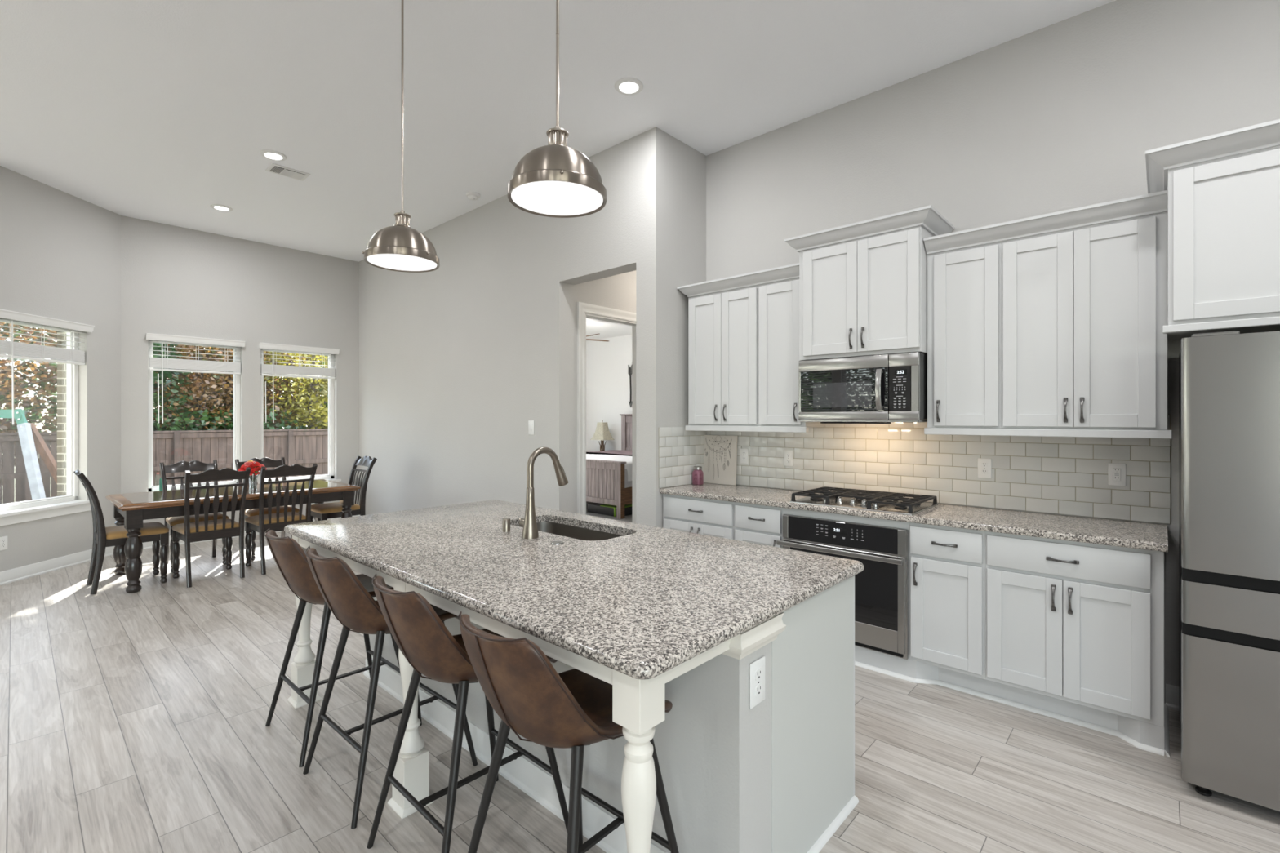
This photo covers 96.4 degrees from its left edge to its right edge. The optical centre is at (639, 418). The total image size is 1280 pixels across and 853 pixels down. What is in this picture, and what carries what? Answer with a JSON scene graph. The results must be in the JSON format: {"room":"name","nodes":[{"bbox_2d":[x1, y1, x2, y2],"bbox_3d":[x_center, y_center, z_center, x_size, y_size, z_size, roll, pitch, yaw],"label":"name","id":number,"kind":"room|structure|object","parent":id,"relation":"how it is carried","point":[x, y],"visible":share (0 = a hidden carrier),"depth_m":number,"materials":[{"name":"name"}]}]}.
{"room":"kitchen","nodes":[
{"label":"kitchen","id":0,"kind":"room"},
{"bbox_2d":[0,165,120,572],"bbox_3d":[-5.772,-0.385,5.475,0.120,3.730,1.720,0,0,-3],"label":"wall","id":1,"kind":"structure","parent":0,"point":[60,251],"depth_m":5.80,"materials":[{"name":"paint"}]},
{"bbox_2d":[0,318,91,526],"bbox_3d":[-5.770,0.009,5.478,0.205,1.897,1.000,0,0,-3],"label":"window","id":2,"kind":"structure","parent":1,"relation":"in","point":[46,508],"depth_m":5.84,"materials":[{"name":"white paint"}]},
{"bbox_2d":[0,309,94,424],"bbox_3d":[-5.717,-0.455,5.481,0.123,1.020,0.940,0,0,-3],"label":"window blind","id":3,"kind":"object","parent":2,"relation":"attached to","point":[11,348],"visible":1,"depth_m":5.44,"materials":[{"name":"white plastic"}]},
{"bbox_2d":[0,546,114,585],"bbox_3d":[-5.700,1.423,5.474,0.024,0.115,1.712,0,0,-3],"label":"baseboard","id":4,"kind":"structure","parent":1,"relation":"attached to","point":[17,574],"depth_m":5.50,"materials":[{"name":"white paint"}]},
{"bbox_2d":[57,331,66,496],"bbox_3d":[-5.943,-0.120,5.493,0.140,4.400,1.770,0,0,-3],"label":"brick wall","id":5,"kind":"structure","parent":0,"point":[61,367],"depth_m":5.92,"materials":[{"name":"brick"}]},
{"bbox_2d":[120,215,359,536],"bbox_3d":[-4.881,-0.385,7.378,0.120,3.730,2.710,0,0,42],"label":"wall","id":6,"kind":"structure","parent":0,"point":[175,280],"depth_m":7.09,"materials":[{"name":"paint"}]},
{"bbox_2d":[147,339,239,492],"bbox_3d":[-5.335,0.009,6.878,0.205,1.897,1.000,0,0,42],"label":"window","id":7,"kind":"structure","parent":6,"relation":"attached to","point":[151,487],"depth_m":6.77,"materials":[{"name":"white paint"}]},
{"bbox_2d":[146,333,244,423],"bbox_3d":[-5.296,-0.455,6.842,0.123,1.020,0.940,0,0,42],"label":"window blind","id":8,"kind":"object","parent":6,"relation":"attached to","point":[154,363],"visible":1,"depth_m":6.78,"materials":[{"name":"white plastic"}]},
{"bbox_2d":[142,515,358,549],"bbox_3d":[-4.882,1.423,7.270,0.024,0.115,2.530,0,0,42],"label":"baseboard","id":9,"kind":"structure","parent":6,"relation":"attached to","point":[146,545],"depth_m":6.72,"materials":[{"name":"white paint"}]},
{"bbox_2d":[258,342,339,422],"bbox_3d":[-4.550,-0.455,7.658,0.123,1.020,0.950,0,0,42],"label":"window blind","id":10,"kind":"object","parent":6,"relation":"attached to","point":[268,370],"visible":1,"depth_m":7.61,"materials":[{"name":"white plastic"}]},
{"bbox_2d":[260,348,341,482],"bbox_3d":[-4.590,0.009,7.694,0.205,1.897,1.010,0,0,42],"label":"window","id":11,"kind":"structure","parent":6,"relation":"attached to","point":[330,476],"depth_m":8.02,"materials":[{"name":"white paint"}]},
{"bbox_2d":[359,126,670,527],"bbox_3d":[-1.943,-0.385,6.418,5.755,3.730,0.176,0,0,42],"label":"wall","id":12,"kind":"structure","parent":0,"point":[456,359],"depth_m":5.75,"materials":[{"name":"paint"}]},
{"bbox_2d":[0,0,1115,262],"bbox_3d":[-1.844,-2.310,1.021,13.340,0.120,9.260,0,0,42],"label":"ceiling","id":13,"kind":"structure","parent":0,"point":[158,111],"depth_m":3.81,"materials":[{"name":"white paint"}]},
{"bbox_2d":[259,149,286,160],"bbox_3d":[-3.131,-2.244,4.885,0.196,0.012,0.196,0,0,42],"label":"recessed light","id":14,"kind":"object","parent":13,"relation":"in","point":[269,154],"visible":1,"depth_m":4.88,"materials":[{"name":"white plastic"}]},
{"bbox_2d":[265,163,310,181],"bbox_3d":[-3.212,-2.241,5.220,0.210,0.017,0.310,0,0,42],"label":"ceiling vent","id":15,"kind":"object","parent":13,"relation":"in","point":[273,168],"visible":1,"depth_m":5.20,"materials":[{"name":"white metal"}]},
{"bbox_2d":[361,0,439,272],"bbox_3d":[-1.224,-1.521,2.950,0.362,1.449,0.370,0,0,-8],"label":"pendant lamp","id":16,"kind":"object","parent":13,"relation":"hanging from","point":[399,247],"visible":1,"depth_m":2.87,"materials":[{"name":"silver metal"}]},
{"bbox_2d":[366,253,436,271],"bbox_3d":[-1.223,-0.804,2.946,0.334,0.004,0.334,0,0,-26],"label":"diffuser","id":17,"kind":"object","parent":16,"relation":"attached to","point":[393,262],"depth_m":2.92,"materials":[{"name":"white glass"}]},
{"bbox_2d":[506,0,606,217],"bbox_3d":[-0.301,-1.525,2.108,0.362,1.449,0.370,0,0,42],"label":"pendant lamp","id":18,"kind":"object","parent":13,"relation":"hanging from","point":[556,180],"visible":1,"depth_m":2.02,"materials":[{"name":"silver metal"}]},
{"bbox_2d":[511,181,603,215],"bbox_3d":[-0.303,-0.808,2.106,0.334,0.004,0.334,0,0,24],"label":"diffuser","id":19,"kind":"object","parent":18,"relation":"attached to","point":[535,197],"depth_m":2.09,"materials":[{"name":"white glass"}]},
{"bbox_2d":[614,77,643,95],"bbox_3d":[-0.075,-2.244,3.872,0.196,0.012,0.196,0,0,42],"label":"recessed light","id":20,"kind":"object","parent":13,"relation":"in","point":[626,86],"visible":1,"depth_m":3.86,"materials":[{"name":"white paint"}]},
{"bbox_2d":[573,270,635,513],"bbox_3d":[0.975,-0.120,7.175,0.110,3.200,4.890,0,0,42],"label":"wall","id":21,"kind":"structure","parent":0,"point":[618,291],"depth_m":5.60,"materials":[{"name":"paint"}]},
{"bbox_2d":[577,302,635,523],"bbox_3d":[-0.292,0.192,5.782,0.147,2.577,0.996,0,0,42],"label":"door frame","id":22,"kind":"structure","parent":21,"relation":"in","point":[584,310],"depth_m":5.42,"materials":[{"name":"white paint"}]},
{"bbox_2d":[586,334,631,451],"bbox_3d":[0.725,-0.145,10.728,5.200,3.250,0.120,0,0,42],"label":"wall","id":23,"kind":"structure","parent":0,"point":[607,377],"depth_m":11.92,"materials":[{"name":"white paint"}]},
{"bbox_2d":[586,318,631,341],"bbox_3d":[-0.964,-1.730,8.946,5.210,0.100,4.990,0,0,42],"label":"ceiling","id":24,"kind":"structure","parent":0,"point":[605,329],"depth_m":10.78,"materials":[{"name":"white paint"}]},
{"bbox_2d":[0,501,1279,852],"bbox_3d":[-0.625,1.540,2.860,13.820,0.120,13.420,0,0,42],"label":"floor","id":25,"kind":"structure","parent":0,"point":[131,722],"depth_m":2.48,"materials":[{"name":"grey wood"}]},
{"bbox_2d":[73,469,168,594],"bbox_3d":[-4.623,0.964,5.106,0.479,1.038,0.600,0,0,42],"label":"dining chair","id":26,"kind":"object","parent":25,"relation":"on","point":[103,536],"visible":0.99,"depth_m":5.06,"materials":[{"name":"brown wood"}]},
{"bbox_2d":[105,522,168,539],"bbox_3d":[-4.567,1.004,5.167,0.470,0.064,0.434,0,0,42],"label":"seat cushion","id":27,"kind":"object","parent":26,"relation":"on","point":[149,530],"depth_m":5.08,"materials":[{"name":"beige fabric"}]},
{"bbox_2d":[159,460,229,572],"bbox_3d":[-4.545,0.964,5.838,0.600,1.038,0.479,0,0,42],"label":"dining chair","id":28,"kind":"object","parent":25,"relation":"on","point":[194,465],"visible":0.41,"depth_m":5.86,"materials":[{"name":"brown wood"}]},
{"bbox_2d":[165,512,229,526],"bbox_3d":[-4.484,1.004,5.782,0.434,0.064,0.470,0,0,42],"label":"seat cushion","id":29,"kind":"object","parent":28,"relation":"on","point":[171,522],"depth_m":5.65,"materials":[{"name":"beige fabric"}]},
{"bbox_2d":[172,466,251,587],"bbox_3d":[-3.977,0.964,5.298,0.600,1.038,0.479,0,0,40],"label":"dining chair","id":30,"kind":"object","parent":25,"relation":"on","point":[188,531],"visible":1,"depth_m":5.20,"materials":[{"name":"brown wood"}]},
{"bbox_2d":[172,518,239,534],"bbox_3d":[-4.041,1.004,5.352,0.434,0.064,0.470,0,0,40],"label":"seat cushion","id":31,"kind":"object","parent":30,"relation":"on","point":[179,529],"depth_m":5.24,"materials":[{"name":"beige fabric"}]},
{"bbox_2d":[105,479,360,592],"bbox_3d":[-4.049,1.102,5.805,1.040,0.757,1.940,0,0,42],"label":"dining table","id":32,"kind":"object","parent":25,"relation":"on","point":[130,510],"visible":0.62,"depth_m":5.34,"materials":[{"name":"brown wood"}]},
{"bbox_3d":[-3.910,0.649,5.780,0.088,0.150,0.087,0,0,42],"label":"flower vase","id":33,"kind":"object","parent":32,"relation":"on","visible":0},
{"bbox_2d":[238,460,266,488],"bbox_3d":[-3.916,0.567,5.780,0.230,0.285,0.191,0,0,-13],"label":"bouquet","id":34,"kind":"object","parent":33,"relation":"in","point":[256,467],"visible":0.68,"depth_m":5.76,"materials":[{"name":"red plant"}]},
{"bbox_2d":[235,457,299,559],"bbox_3d":[-4.110,0.964,6.314,0.600,1.038,0.479,0,0,42],"label":"dining chair","id":35,"kind":"object","parent":25,"relation":"on","point":[267,462],"visible":0.32,"depth_m":6.31,"materials":[{"name":"brown wood"}]},
{"bbox_2d":[244,505,299,516],"bbox_3d":[-4.049,1.004,6.258,0.434,0.064,0.470,0,0,42],"label":"seat cushion","id":36,"kind":"object","parent":35,"relation":"on","point":[248,513],"depth_m":6.12,"materials":[{"name":"brown wood"}]},
{"bbox_2d":[244,463,317,574],"bbox_3d":[-3.593,0.964,5.714,0.600,1.038,0.479,0,0,41],"label":"dining chair","id":37,"kind":"object","parent":25,"relation":"on","point":[260,523],"visible":0.82,"depth_m":5.58,"materials":[{"name":"brown wood"}]},
{"bbox_2d":[244,511,306,525],"bbox_3d":[-3.655,1.004,5.769,0.434,0.064,0.470,0,0,41],"label":"seat cushion","id":38,"kind":"object","parent":37,"relation":"on","point":[289,518],"depth_m":5.64,"materials":[{"name":"beige fabric"}]},
{"bbox_2d":[263,528,399,767],"bbox_3d":[-1.468,0.998,2.760,0.498,0.969,0.579,0,0,42],"label":"bar stool","id":39,"kind":"object","parent":25,"relation":"on","point":[291,559],"visible":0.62,"depth_m":2.56,"materials":[{"name":"brown leather"}]},
{"bbox_2d":[310,455,377,521],"bbox_3d":[-3.420,0.964,6.561,0.479,1.038,0.600,0,0,42],"label":"dining chair","id":40,"kind":"object","parent":25,"relation":"on","point":[327,510],"visible":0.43,"depth_m":6.53,"materials":[{"name":"brown wood"}]},
{"bbox_2d":[311,502,359,513],"bbox_3d":[-3.476,1.004,6.500,0.470,0.064,0.434,0,0,42],"label":"seat cushion","id":41,"kind":"object","parent":40,"relation":"on","point":[327,508],"depth_m":6.36,"materials":[{"name":"beige fabric"}]},
{"bbox_2d":[302,546,477,828],"bbox_3d":[-1.069,0.998,2.395,0.498,0.969,0.579,0,0,41],"label":"bar stool","id":42,"kind":"object","parent":25,"relation":"on","point":[345,596],"visible":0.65,"depth_m":2.19,"materials":[{"name":"brown leather"}]},
{"bbox_2d":[366,573,568,852],"bbox_3d":[-0.607,0.998,1.973,0.498,0.969,0.579,0,0,43],"label":"bar stool","id":43,"kind":"object","parent":25,"relation":"on","point":[419,633],"visible":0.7,"depth_m":1.78,"materials":[{"name":"brown leather"}]},
{"bbox_2d":[457,611,679,852],"bbox_3d":[-0.212,0.998,1.613,0.498,0.969,0.579,0,0,41],"label":"bar stool","id":44,"kind":"object","parent":25,"relation":"on","point":[572,708],"visible":0.78,"depth_m":1.42,"materials":[{"name":"brown leather"}]},
{"bbox_2d":[287,535,858,852],"bbox_3d":[-0.506,1.040,2.616,2.553,0.880,1.244,0,0,42],"label":"kitchen island","id":45,"kind":"object","parent":25,"relation":"on","point":[776,775],"visible":0.58,"depth_m":1.82,"materials":[{"name":"paint"}]},
{"bbox_2d":[284,499,863,679],"bbox_3d":[-0.498,0.580,2.631,2.575,0.040,1.310,0,0,42],"label":"island countertop","id":46,"kind":"structure","parent":45,"relation":"on","point":[642,603],"depth_m":2.07,"materials":[{"name":"stone"}]},
{"bbox_2d":[519,446,568,538],"bbox_3d":[-0.477,0.348,2.784,0.139,0.424,0.264,0,0,42],"label":"faucet","id":47,"kind":"object","parent":46,"relation":"on","point":[530,531],"visible":1,"depth_m":2.68,"materials":[{"name":"silver metal"}]},
{"bbox_2d":[516,522,622,540],"bbox_3d":[-0.378,0.700,2.966,0.800,0.200,0.380,0,0,42],"label":"sink","id":48,"kind":"object","parent":46,"relation":"in","point":[571,531],"visible":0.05,"depth_m":3.19,"materials":[{"name":"silver metal"}]},
{"bbox_2d":[749,656,764,708],"bbox_3d":[0.348,0.777,1.686,0.009,0.130,0.083,0,0,42],"label":"wall outlet","id":49,"kind":"object","parent":45,"relation":"attached to","point":[757,668],"visible":1,"depth_m":1.68,"materials":[{"name":"white plastic"}]},
{"bbox_2d":[755,668,762,697],"bbox_3d":[0.349,0.777,1.684,0.003,0.078,0.037,0,0,42],"label":"socket","id":50,"kind":"object","parent":49,"relation":"attached to","point":[758,672],"depth_m":1.68,"materials":[{"name":"white plastic"}]},
{"bbox_2d":[586,413,631,519],"bbox_3d":[-0.303,0.695,9.947,2.195,1.570,2.320,0,0,42],"label":"bed","id":51,"kind":"object","parent":25,"relation":"on","point":[608,473],"visible":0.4,"depth_m":8.70,"materials":[{"name":"brown wood"}]},
{"bbox_2d":[586,449,631,455],"bbox_3d":[-0.003,0.711,10.276,2.096,0.202,1.070,0,0,42],"label":"throw","id":52,"kind":"object","parent":51,"relation":"on","point":[614,452],"depth_m":10.56,"materials":[{"name":"fabric"}]},
{"bbox_2d":[587,502,631,516],"bbox_3d":[-0.414,1.410,8.992,0.700,0.140,0.500,0,0,42],"label":"storage box","id":53,"kind":"object","parent":25,"relation":"on","point":[596,508],"visible":0.44,"depth_m":8.79,"materials":[{"name":"black plastic"}]},
{"bbox_2d":[662,493,734,539],"bbox_3d":[0.600,0.973,4.441,0.662,0.778,0.631,0,0,42],"label":"base cabinet","id":54,"kind":"object","parent":25,"relation":"on","point":[708,517],"visible":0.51,"depth_m":4.20,"materials":[{"name":"grey paint"}]},
{"bbox_2d":[659,482,1168,552],"bbox_3d":[1.428,0.564,3.689,2.902,0.038,0.610,0,0,42],"label":"countertop","id":55,"kind":"structure","parent":54,"relation":"on","point":[1134,535],"depth_m":3.11,"materials":[{"name":"stone"}]},
{"bbox_2d":[692,466,703,484],"bbox_3d":[0.475,0.470,4.696,0.089,0.150,0.092,0,0,42],"label":"mason jar","id":56,"kind":"object","parent":55,"relation":"on","point":[697,474],"visible":1,"depth_m":4.67,"materials":[{"name":"glass"}]},
{"bbox_2d":[703,435,737,485],"bbox_3d":[0.654,0.342,4.774,0.352,0.405,0.042,0,0,42],"label":"print","id":57,"kind":"object","parent":55,"relation":"on","point":[720,461],"visible":0.99,"depth_m":4.75,"materials":[{"name":"beige"}]},
{"bbox_2d":[790,486,937,515],"bbox_3d":[1.426,0.526,3.661,0.752,0.078,0.520,0,0,42],"label":"cooktop","id":58,"kind":"object","parent":55,"relation":"in","point":[853,499],"visible":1,"depth_m":3.58,"materials":[{"name":"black metal"}]},
{"bbox_2d":[734,502,782,547],"bbox_3d":[0.983,0.973,4.091,0.375,0.778,0.631,0,0,42],"label":"base cabinet","id":59,"kind":"object","parent":25,"relation":"on","point":[753,523],"visible":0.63,"depth_m":3.87,"materials":[{"name":"grey paint"}]},
{"bbox_2d":[782,507,909,676],"bbox_3d":[1.430,1.032,3.718,0.788,0.896,0.579,0,0,42],"label":"base cabinet","id":60,"kind":"object","parent":25,"relation":"on","point":[882,660],"visible":0.11,"depth_m":3.37,"materials":[{"name":"grey paint"}]},
{"bbox_2d":[777,514,908,659],"bbox_3d":[1.380,0.995,3.665,0.781,0.732,0.607,0,0,42],"label":"wall oven","id":61,"kind":"object","parent":60,"relation":"in","point":[882,588],"visible":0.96,"depth_m":3.34,"materials":[{"name":"silver metal"}]},
{"bbox_2d":[816,524,863,541],"bbox_3d":[1.213,0.694,3.478,0.298,0.068,0.002,0,0,42],"label":"control panel","id":62,"kind":"object","parent":61,"relation":"attached to","point":[834,532],"depth_m":3.47,"materials":[{"name":"grey glass"}]},
{"bbox_2d":[909,522,985,679],"bbox_3d":[1.841,0.973,3.307,0.375,0.778,0.631,0,0,42],"label":"base cabinet","id":63,"kind":"object","parent":25,"relation":"on","point":[947,564],"visible":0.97,"depth_m":3.09,"materials":[{"name":"grey paint"}]},
{"bbox_2d":[909,658,1164,750],"bbox_3d":[1.282,1.421,3.536,2.889,0.118,0.110,0,0,42],"label":"toe kick","id":64,"kind":"object","parent":25,"relation":"on","point":[1145,733],"visible":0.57,"depth_m":2.86,"materials":[{"name":"grey paint"}]},
{"bbox_2d":[985,531,1164,727],"bbox_3d":[2.234,0.973,2.948,0.689,0.778,0.631,0,0,42],"label":"base cabinet","id":65,"kind":"object","parent":25,"relation":"on","point":[1079,623],"visible":1,"depth_m":2.71,"materials":[{"name":"grey paint"}]},
{"bbox_2d":[1179,330,1279,811],"bbox_3d":[2.746,0.574,2.248,0.910,1.812,0.836,0,0,42],"label":"fridge","id":66,"kind":"object","parent":25,"relation":"on","point":[1229,381],"visible":1,"depth_m":2.16,"materials":[{"name":"silver metal"}]},
{"bbox_3d":[-0.772,1.085,11.684,0.700,0.790,0.448,0,0,42],"label":"nightstand","id":67,"kind":"object","parent":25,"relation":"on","visible":0},
{"bbox_2d":[590,420,614,451],"bbox_3d":[-0.768,0.362,11.673,0.410,0.655,0.328,0,0,42],"label":"table lamp","id":68,"kind":"object","parent":67,"relation":"on","point":[602,433],"visible":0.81,"depth_m":11.60,"materials":[{"name":"beige fabric"}]},
{"bbox_2d":[670,135,706,487],"bbox_3d":[0.365,-0.385,4.770,0.125,3.729,0.504,0,0,42],"label":"wall","id":69,"kind":"structure","parent":0,"point":[687,165],"depth_m":4.65,"materials":[{"name":"paint"}]},
{"bbox_2d":[658,426,706,488],"bbox_3d":[0.356,0.305,4.661,0.009,0.473,0.619,0,0,42],"label":"tiled wall","id":70,"kind":"structure","parent":69,"relation":"attached to","point":[680,450],"depth_m":4.61,"materials":[{"name":"beige tile"}]},
{"bbox_2d":[706,0,1279,703],"bbox_3d":[3.329,-0.385,2.458,7.640,3.730,0.120,0,0,42],"label":"wall","id":71,"kind":"structure","parent":0,"point":[1065,114],"depth_m":3.34,"materials":[{"name":"paint"}]},
{"bbox_2d":[688,284,759,426],"bbox_3d":[0.722,-0.461,4.499,0.647,1.031,0.380,0,0,42],"label":"upper cabinet","id":72,"kind":"object","parent":71,"relation":"attached to","point":[723,326],"visible":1,"depth_m":4.36,"materials":[{"name":"grey paint"}]},
{"bbox_2d":[676,262,799,297],"bbox_3d":[0.829,-1.016,4.386,1.072,0.080,0.401,0,0,42],"label":"crown molding","id":73,"kind":"structure","parent":72,"relation":"attached to","point":[791,271],"depth_m":4.22,"materials":[{"name":"grey paint"}]},
{"bbox_2d":[684,425,825,432],"bbox_3d":[0.861,0.076,4.377,1.043,0.042,0.335,0,0,42],"label":"rail","id":74,"kind":"object","parent":72,"relation":"attached to","point":[689,428],"visible":0.95,"depth_m":4.20,"materials":[{"name":"grey paint"}]},
{"bbox_2d":[758,277,826,426],"bbox_3d":[1.096,-0.461,4.158,0.366,1.031,0.380,0,0,42],"label":"upper cabinet","id":75,"kind":"object","parent":71,"relation":"attached to","point":[778,301],"visible":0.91,"depth_m":4.06,"materials":[{"name":"grey paint"}]},
{"bbox_2d":[799,226,939,360],"bbox_3d":[1.484,-0.759,3.736,0.768,0.734,0.479,0,0,42],"label":"upper cabinet","id":76,"kind":"object","parent":71,"relation":"attached to","point":[865,296],"visible":0.98,"depth_m":3.54,"materials":[{"name":"grey paint"}]},
{"bbox_2d":[798,352,927,423],"bbox_3d":[1.476,-0.178,3.728,0.757,0.420,0.485,0,0,42],"label":"microwave","id":77,"kind":"object","parent":76,"relation":"attached to","point":[886,388],"visible":1,"depth_m":3.54,"materials":[{"name":"silver metal"}]},
{"bbox_2d":[893,376,906,408],"bbox_3d":[1.544,-0.156,3.401,0.074,0.185,0.002,0,0,42],"label":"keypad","id":78,"kind":"object","parent":77,"relation":"attached to","point":[899,382],"depth_m":3.40,"materials":[{"name":"grey plastic"}]},
{"bbox_2d":[784,205,954,252],"bbox_3d":[1.476,-1.167,3.728,0.912,0.080,0.500,0,0,42],"label":"crown molding","id":79,"kind":"structure","parent":76,"relation":"attached to","point":[927,217],"depth_m":3.50,"materials":[{"name":"grey paint"}]},
{"bbox_2d":[706,408,1170,524],"bbox_3d":[1.644,0.246,3.910,2.906,0.591,0.008,0,0,42],"label":"tiled wall","id":80,"kind":"structure","parent":71,"relation":"attached to","point":[1059,475],"depth_m":3.53,"materials":[{"name":"beige tile"}]},
{"bbox_2d":[740,448,748,463],"bbox_3d":[0.843,0.304,4.630,0.074,0.120,0.009,0,0,42],"label":"wall outlet","id":81,"kind":"object","parent":80,"relation":"attached to","point":[744,452],"visible":1,"depth_m":4.62,"materials":[{"name":"white plastic"}]},
{"bbox_2d":[784,450,792,466],"bbox_3d":[1.133,0.303,4.364,0.074,0.120,0.009,0,0,42],"label":"wall outlet","id":82,"kind":"object","parent":80,"relation":"attached to","point":[788,454],"visible":1,"depth_m":4.36,"materials":[{"name":"white plastic"}]},
{"bbox_2d":[977,457,991,478],"bbox_3d":[2.098,0.303,3.483,0.074,0.120,0.009,0,0,42],"label":"wall outlet","id":83,"kind":"object","parent":80,"relation":"attached to","point":[984,465],"visible":1,"depth_m":3.48,"materials":[{"name":"white plastic"}]},
{"bbox_2d":[1107,462,1125,486],"bbox_3d":[2.555,0.300,3.064,0.074,0.120,0.010,0,0,42],"label":"wall outlet","id":84,"kind":"object","parent":80,"relation":"attached to","point":[1116,472],"visible":1,"depth_m":3.06,"materials":[{"name":"white plastic"}]},
{"bbox_2d":[927,241,1001,428],"bbox_3d":[1.944,-0.461,3.383,0.380,1.031,0.380,0,0,42],"label":"upper cabinet","id":85,"kind":"object","parent":71,"relation":"attached to","point":[964,285],"visible":0.96,"depth_m":3.26,"materials":[{"name":"grey paint"}]},
{"bbox_2d":[854,661,1169,757],"bbox_3d":[1.817,1.470,3.340,1.870,0.019,0.578,0,0,42],"label":"trim","id":86,"kind":"structure","parent":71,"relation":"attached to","point":[1166,738],"depth_m":2.87,"materials":[{"name":"white paint"}]},
{"bbox_2d":[1001,212,1167,430],"bbox_3d":[2.333,-0.461,3.027,0.674,1.031,0.380,0,0,42],"label":"upper cabinet","id":87,"kind":"object","parent":71,"relation":"attached to","point":[1084,309],"visible":1,"depth_m":2.88,"materials":[{"name":"grey paint"}]},
{"bbox_2d":[923,190,1167,254],"bbox_3d":[2.075,-1.016,3.026,1.050,0.080,0.074,0,0,42],"label":"crown molding","id":88,"kind":"structure","parent":87,"relation":"attached to","point":[1156,202],"depth_m":2.96,"materials":[{"name":"grey paint"}]},
{"bbox_2d":[924,427,1172,439],"bbox_3d":[2.198,0.075,3.156,1.080,0.040,0.335,0,0,42],"label":"rail","id":89,"kind":"object","parent":87,"relation":"attached to","point":[1121,433],"visible":0.98,"depth_m":2.97,"materials":[{"name":"grey paint"}]},
{"bbox_2d":[1165,684,1179,711],"bbox_3d":[3.211,1.423,2.468,1.388,0.115,0.024,0,0,42],"label":"baseboard","id":90,"kind":"structure","parent":71,"relation":"attached to","point":[1172,692],"depth_m":2.92,"materials":[{"name":"white paint"}]},
{"bbox_2d":[1162,146,1279,340],"bbox_3d":[2.855,-0.729,2.385,0.998,0.714,0.625,0,0,42],"label":"upper cabinet","id":91,"kind":"object","parent":71,"relation":"attached to","point":[1224,214],"depth_m":2.37,"materials":[{"name":"grey paint"}]},
{"bbox_2d":[1145,119,1279,193],"bbox_3d":[2.841,-1.127,2.365,1.114,0.080,0.672,0,0,42],"label":"crown molding","id":92,"kind":"structure","parent":91,"relation":"attached to","point":[1264,135],"depth_m":2.38,"materials":[{"name":"grey paint"}]},
{"label":"outside","id":93,"kind":"structure","parent":0,"visible":0},
{"bbox_3d":[-24.771,2.230,22.628,52.900,0.300,80.000,0,0,42],"label":"ground","id":94,"kind":"structure","parent":93,"visible":0},
{"bbox_2d":[0,322,57,435],"bbox_3d":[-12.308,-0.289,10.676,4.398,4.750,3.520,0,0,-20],"label":"tree","id":95,"kind":"object","parent":94,"relation":"on","point":[19,391],"visible":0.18,"depth_m":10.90,"materials":[{"name":"green plant"}]},
{"bbox_2d":[0,408,57,499],"bbox_3d":[-9.263,0.981,8.243,2.776,2.243,1.063,0,0,0],"label":"swing set","id":96,"kind":"object","parent":94,"relation":"on","point":[30,438],"visible":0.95,"depth_m":7.96,"materials":[{"name":"white wood"}]},
{"bbox_2d":[49,342,200,431],"bbox_3d":[-10.667,-0.210,11.861,2.128,4.592,2.180,0,0,11],"label":"tree","id":97,"kind":"object","parent":94,"relation":"on","point":[169,374],"visible":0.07,"depth_m":12.16,"materials":[{"name":"green plant"}]},
{"bbox_2d":[0,428,328,504],"bbox_3d":[-10.615,1.161,9.849,0.160,1.838,24.225,0,0,42],"label":"wooden fence","id":98,"kind":"object","parent":94,"relation":"on","point":[304,447],"visible":0.1,"depth_m":11.51,"materials":[{"name":"brown wood"}]},
{"bbox_2d":[29,330,328,428],"bbox_3d":[-11.743,-0.660,15.572,2.567,5.491,6.768,0,0,35],"label":"tree","id":99,"kind":"object","parent":94,"relation":"on","point":[55,331],"visible":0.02,"depth_m":15.60,"materials":[{"name":"green plant"}]},
{"bbox_2d":[153,343,279,432],"bbox_3d":[-10.135,-0.227,13.110,3.015,4.628,3.060,0,0,-7],"label":"tree","id":100,"kind":"object","parent":94,"relation":"on","point":[199,392],"visible":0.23,"depth_m":12.66,"materials":[{"name":"green plant"}]},
{"bbox_2d":[153,345,302,430],"bbox_3d":[-10.410,-0.413,14.331,3.362,4.997,3.612,0,0,40],"label":"tree","id":101,"kind":"object","parent":94,"relation":"on","point":[213,353],"visible":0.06,"depth_m":13.70,"materials":[{"name":"green plant"}]},
{"bbox_2d":[153,405,325,432],"bbox_3d":[-9.349,0.900,12.860,1.703,2.385,5.341,0,0,42],"label":"tree","id":102,"kind":"object","parent":94,"relation":"on","point":[205,415],"visible":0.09,"depth_m":12.46,"materials":[{"name":"green plant"}]},
{"bbox_2d":[204,351,306,429],"bbox_3d":[-9.747,-0.256,14.545,2.638,4.684,2.590,0,0,-19],"label":"tree","id":103,"kind":"object","parent":94,"relation":"on","point":[268,411],"visible":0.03,"depth_m":14.26,"materials":[{"name":"green plant"}]},
{"bbox_2d":[263,351,328,431],"bbox_3d":[-8.496,-0.286,14.673,2.674,4.744,2.897,0,0,-15],"label":"tree","id":104,"kind":"object","parent":94,"relation":"on","point":[304,392],"visible":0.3,"depth_m":13.96,"materials":[{"name":"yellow plant"}]},
{"bbox_2d":[308,355,326,429],"bbox_3d":[-8.112,-3.207,14.337,1.967,10.578,2.539,0,0,42],"label":"tree","id":105,"kind":"object","parent":94,"relation":"on","point":[313,356],"visible":0.02,"depth_m":14.22,"materials":[{"name":"green plant"}]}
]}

